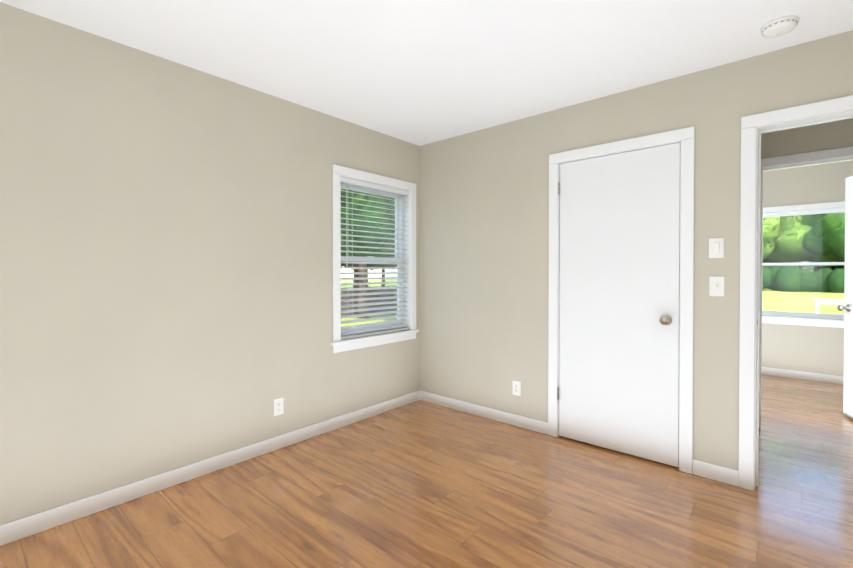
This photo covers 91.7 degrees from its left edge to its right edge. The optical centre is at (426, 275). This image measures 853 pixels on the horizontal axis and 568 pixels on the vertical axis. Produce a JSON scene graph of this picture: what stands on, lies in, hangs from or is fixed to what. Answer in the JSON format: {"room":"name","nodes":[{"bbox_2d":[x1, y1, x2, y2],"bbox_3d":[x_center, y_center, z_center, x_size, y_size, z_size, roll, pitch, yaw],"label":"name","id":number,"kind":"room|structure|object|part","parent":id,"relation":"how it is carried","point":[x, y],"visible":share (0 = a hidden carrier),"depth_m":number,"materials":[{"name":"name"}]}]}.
{"room":"empty bedroom","nodes":[
{"label":"empty bedroom","id":0,"kind":"room"},
{"bbox_2d":[0,2,419,524],"bbox_3d":[-0.204,-0.027,3.957,0.150,2.450,7.450,0,1,41],"label":"wall","id":1,"kind":"structure","parent":0,"point":[166,265],"depth_m":2.33,"materials":[{"name":"beige paint"}]},
{"bbox_2d":[0,390,419,545],"bbox_3d":[-1.275,1.165,2.614,0.013,0.092,3.700,0,1,41],"label":"baseboard","id":2,"kind":"structure","parent":1,"relation":"attached to","point":[15,530],"depth_m":2.39,"materials":[{"name":"white paint"}]},
{"bbox_2d":[274,397,283,415],"bbox_3d":[-1.032,0.913,2.893,0.011,0.118,0.074,0,1,41],"label":"electrical outlet","id":3,"kind":"object","parent":1,"relation":"attached to","point":[278,406],"visible":1,"depth_m":2.89,"materials":[{"name":"white plastic"}]},
{"bbox_2d":[331,164,418,352],"bbox_3d":[-0.466,-0.137,3.630,0.184,1.473,0.991,0,1,41],"label":"window","id":4,"kind":"structure","parent":1,"relation":"in","point":[382,195],"depth_m":3.76,"materials":[{"name":"white plastic"}]},
{"bbox_2d":[341,177,408,339],"bbox_3d":[-0.446,-0.144,3.613,0.064,1.304,0.797,0,1,41],"label":"window blind","id":5,"kind":"object","parent":4,"relation":"attached to","point":[358,183],"visible":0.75,"depth_m":3.58,"materials":[{"name":"white plastic"}]},
{"bbox_2d":[0,374,852,567],"bbox_3d":[1.216,1.240,2.734,3.915,0.060,7.450,0,1,41],"label":"floor","id":6,"kind":"structure","parent":0,"point":[420,484],"depth_m":2.17,"materials":[{"name":"brown wood"}]},
{"bbox_2d":[0,0,852,145],"bbox_3d":[1.216,-1.300,2.710,3.915,0.120,7.450,0,1,41],"label":"ceiling","id":7,"kind":"structure","parent":0,"point":[420,72],"depth_m":2.21,"materials":[{"name":"white paint"}]},
{"bbox_2d":[760,15,798,37],"bbox_3d":[1.731,-1.212,2.031,0.144,0.044,0.144,0,1,41],"label":"smoke detector","id":8,"kind":"object","parent":7,"relation":"attached to","point":[780,26],"visible":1,"depth_m":2.00,"materials":[{"name":"white plastic"}]},
{"bbox_2d":[420,30,852,470],"bbox_3d":[1.349,-0.016,2.848,3.650,2.450,0.115,0,1,41],"label":"wall","id":9,"kind":"structure","parent":0,"point":[484,245],"depth_m":3.17,"materials":[{"name":"beige paint"}]},
{"bbox_2d":[420,391,547,434],"bbox_3d":[0.433,1.156,3.571,1.307,0.092,0.013,0,1,41],"label":"baseboard","id":10,"kind":"structure","parent":9,"relation":"attached to","point":[539,426],"depth_m":3.49,"materials":[{"name":"white paint"}]},
{"bbox_2d":[512,380,520,395],"bbox_3d":[0.721,0.899,3.319,0.074,0.118,0.011,0,1,41],"label":"electrical outlet","id":11,"kind":"object","parent":9,"relation":"attached to","point":[516,387],"visible":1,"depth_m":3.31,"materials":[{"name":"white plastic"}]},
{"bbox_2d":[557,182,559,399],"bbox_3d":[0.987,0.113,3.087,0.012,1.623,0.018,0,1,41],"label":"closet door hinge","id":12,"kind":"object","parent":9,"relation":"attached to","point":[558,194],"visible":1,"depth_m":3.07,"materials":[{"name":"silver metal"}]},
{"bbox_2d":[559,143,679,466],"bbox_3d":[1.272,0.182,2.821,0.775,2.030,0.108,0,1,41],"label":"closet door","id":13,"kind":"structure","parent":9,"relation":"in","point":[619,304],"depth_m":2.80,"materials":[{"name":"white paint"}]},
{"bbox_3d":[1.523,0.279,2.600,0.104,0.066,0.102,0,1,41],"label":"knob","id":14,"kind":"part","parent":13,"relation":"part of","materials":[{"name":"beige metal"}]},
{"bbox_2d":[548,126,694,473],"bbox_3d":[1.319,0.149,2.876,0.930,2.120,0.149,0,1,41],"label":"door frame","id":15,"kind":"structure","parent":9,"relation":"attached to","point":[684,138],"depth_m":2.57,"materials":[{"name":"white paint"}]},
{"bbox_2d":[692,459,737,485],"bbox_3d":[1.713,1.167,2.458,0.225,0.092,0.013,0,1,41],"label":"baseboard","id":16,"kind":"structure","parent":9,"relation":"attached to","point":[716,472],"depth_m":2.45,"materials":[{"name":"white paint"}]},
{"bbox_2d":[709,238,723,257],"bbox_3d":[1.712,-0.165,2.446,0.074,0.118,0.014,0,1,41],"label":"rocker light switch","id":17,"kind":"object","parent":9,"relation":"attached to","point":[716,247],"visible":1,"depth_m":2.44,"materials":[{"name":"white plastic"}]},
{"bbox_2d":[709,276,724,295],"bbox_3d":[1.712,0.061,2.442,0.074,0.118,0.024,0,1,41],"label":"toggle light switch","id":18,"kind":"object","parent":9,"relation":"attached to","point":[716,285],"visible":1,"depth_m":2.44,"materials":[{"name":"white plastic"}]},
{"bbox_2d":[738,95,852,490],"bbox_3d":[2.202,0.156,2.108,0.960,2.120,0.149,0,1,41],"label":"door frame","id":19,"kind":"structure","parent":9,"relation":"attached to","point":[754,127],"depth_m":2.34,"materials":[{"name":"white paint"}]},
{"bbox_2d":[761,118,852,158],"bbox_3d":[2.136,-0.025,3.754,3.650,2.450,0.115,0,1,41],"label":"wall","id":20,"kind":"structure","parent":0,"point":[822,136],"depth_m":3.07,"materials":[{"name":"beige paint"}]},
{"bbox_2d":[759,146,852,427],"bbox_3d":[2.966,0.147,3.033,0.960,2.120,0.149,0,1,41],"label":"door frame","id":21,"kind":"structure","parent":20,"relation":"attached to","point":[813,158],"depth_m":3.14,"materials":[{"name":"white paint"}]},
{"bbox_2d":[837,176,852,418],"bbox_3d":[3.470,0.179,3.184,0.180,2.030,0.801,0,1,21],"label":"door","id":22,"kind":"structure","parent":20,"relation":"in","point":[847,307],"depth_m":3.50,"materials":[{"name":"white paint"}]},
{"bbox_3d":[3.594,0.271,3.510,0.180,0.066,0.104,0,1,21],"label":"knob","id":23,"kind":"part","parent":22,"relation":"part of","materials":[{"name":"silver metal"}]},
{"bbox_2d":[762,160,852,375],"bbox_3d":[3.624,-0.041,5.465,3.650,2.450,0.150,0,1,41],"label":"wall","id":24,"kind":"structure","parent":0,"point":[815,349],"depth_m":4.74,"materials":[{"name":"beige paint"}]},
{"bbox_2d":[761,367,843,384],"bbox_3d":[3.571,1.139,5.414,3.650,0.092,0.013,0,1,41],"label":"baseboard","id":25,"kind":"structure","parent":24,"relation":"attached to","point":[826,378],"depth_m":4.75,"materials":[{"name":"white paint"}]},
{"bbox_2d":[762,201,844,327],"bbox_3d":[4.378,-0.125,4.786,1.016,1.388,0.184,0,1,41],"label":"window","id":26,"kind":"structure","parent":24,"relation":"in","point":[805,264],"depth_m":4.79,"materials":[{"name":"white plastic"}]},
{"label":"outside","id":27,"kind":"structure","parent":0,"visible":0},
{"bbox_2d":[341,279,843,326],"bbox_3d":[-0.066,1.598,4.018,140.000,0.100,140.000,0,1,41],"label":"lawn","id":28,"kind":"structure","parent":27,"point":[794,303],"depth_m":22.31,"materials":[{"name":"green plant"}]},
{"bbox_2d":[341,253,367,269],"bbox_3d":[-3.167,-4.761,24.144,6.848,12.236,8.304,0,1,41],"label":"tree","id":29,"kind":"object","parent":28,"relation":"on","point":[349,265],"depth_m":20.74,"materials":[{"name":"green plant"}]},
{"bbox_2d":[353,264,358,287],"bbox_3d":[-3.829,-3.447,19.284,7.504,9.700,7.408,0,1,41],"label":"tree","id":30,"kind":"object","parent":28,"relation":"on","point":[355,275],"depth_m":19.25,"materials":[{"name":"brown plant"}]},
{"bbox_2d":[341,287,386,315],"bbox_3d":[-1.841,0.928,16.218,0.100,1.010,44.090,0,1,41],"label":"fence","id":31,"kind":"object","parent":28,"relation":"on","point":[369,301],"depth_m":15.40,"materials":[{"name":"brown wood"}]},
{"bbox_2d":[341,188,386,317],"bbox_3d":[-1.746,-3.033,14.341,6.841,8.966,6.383,0,1,41],"label":"tree","id":32,"kind":"object","parent":28,"relation":"on","point":[365,196],"depth_m":12.78,"materials":[{"name":"green plant"}]},
{"bbox_2d":[763,217,779,257],"bbox_3d":[29.708,-6.545,39.221,9.229,15.520,10.162,0,1,41],"label":"tree","id":33,"kind":"object","parent":28,"relation":"on","point":[765,225],"depth_m":35.24,"materials":[{"name":"green plant"}]},
{"bbox_2d":[763,215,835,262],"bbox_3d":[33.788,-7.155,38.288,11.808,16.756,9.751,0,1,41],"label":"tree","id":34,"kind":"object","parent":28,"relation":"on","point":[788,257],"depth_m":36.14,"materials":[{"name":"green plant"}]},
{"bbox_2d":[762,266,844,292],"bbox_3d":[29.943,0.470,33.587,48.451,3.031,2.463,0,1,41],"label":"hedge","id":35,"kind":"object","parent":28,"relation":"on","point":[803,275],"depth_m":32.91,"materials":[{"name":"green plant"}]},
{"bbox_2d":[779,265,833,271],"bbox_3d":[44.016,-7.231,49.125,9.167,16.864,9.526,0,1,41],"label":"tree","id":36,"kind":"object","parent":28,"relation":"on","point":[812,267],"depth_m":45.50,"materials":[{"name":"green plant"}]},
{"bbox_2d":[788,230,831,270],"bbox_3d":[37.753,-8.111,39.488,11.664,18.647,12.060,0,1,41],"label":"tree","id":37,"kind":"object","parent":28,"relation":"on","point":[817,267],"depth_m":40.21,"materials":[{"name":"green plant"}]},
{"bbox_2d":[790,212,844,261],"bbox_3d":[34.728,-6.464,33.414,8.397,15.468,9.280,0,1,41],"label":"tree","id":38,"kind":"object","parent":28,"relation":"on","point":[827,241],"depth_m":32.83,"materials":[{"name":"green plant"}]},
{"bbox_2d":[813,299,843,312],"bbox_3d":[12.322,1.097,12.589,0.800,0.740,0.800,0,1,41],"label":"table","id":39,"kind":"object","parent":28,"relation":"on","point":[830,301],"depth_m":12.46,"materials":[{"name":"white"}]},
{"bbox_2d":[820,265,844,269],"bbox_3d":[46.865,-6.193,42.896,11.141,16.293,10.993,0,1,41],"label":"tree","id":40,"kind":"object","parent":28,"relation":"on","point":[838,266],"depth_m":45.01,"materials":[{"name":"green plant"}]}
]}

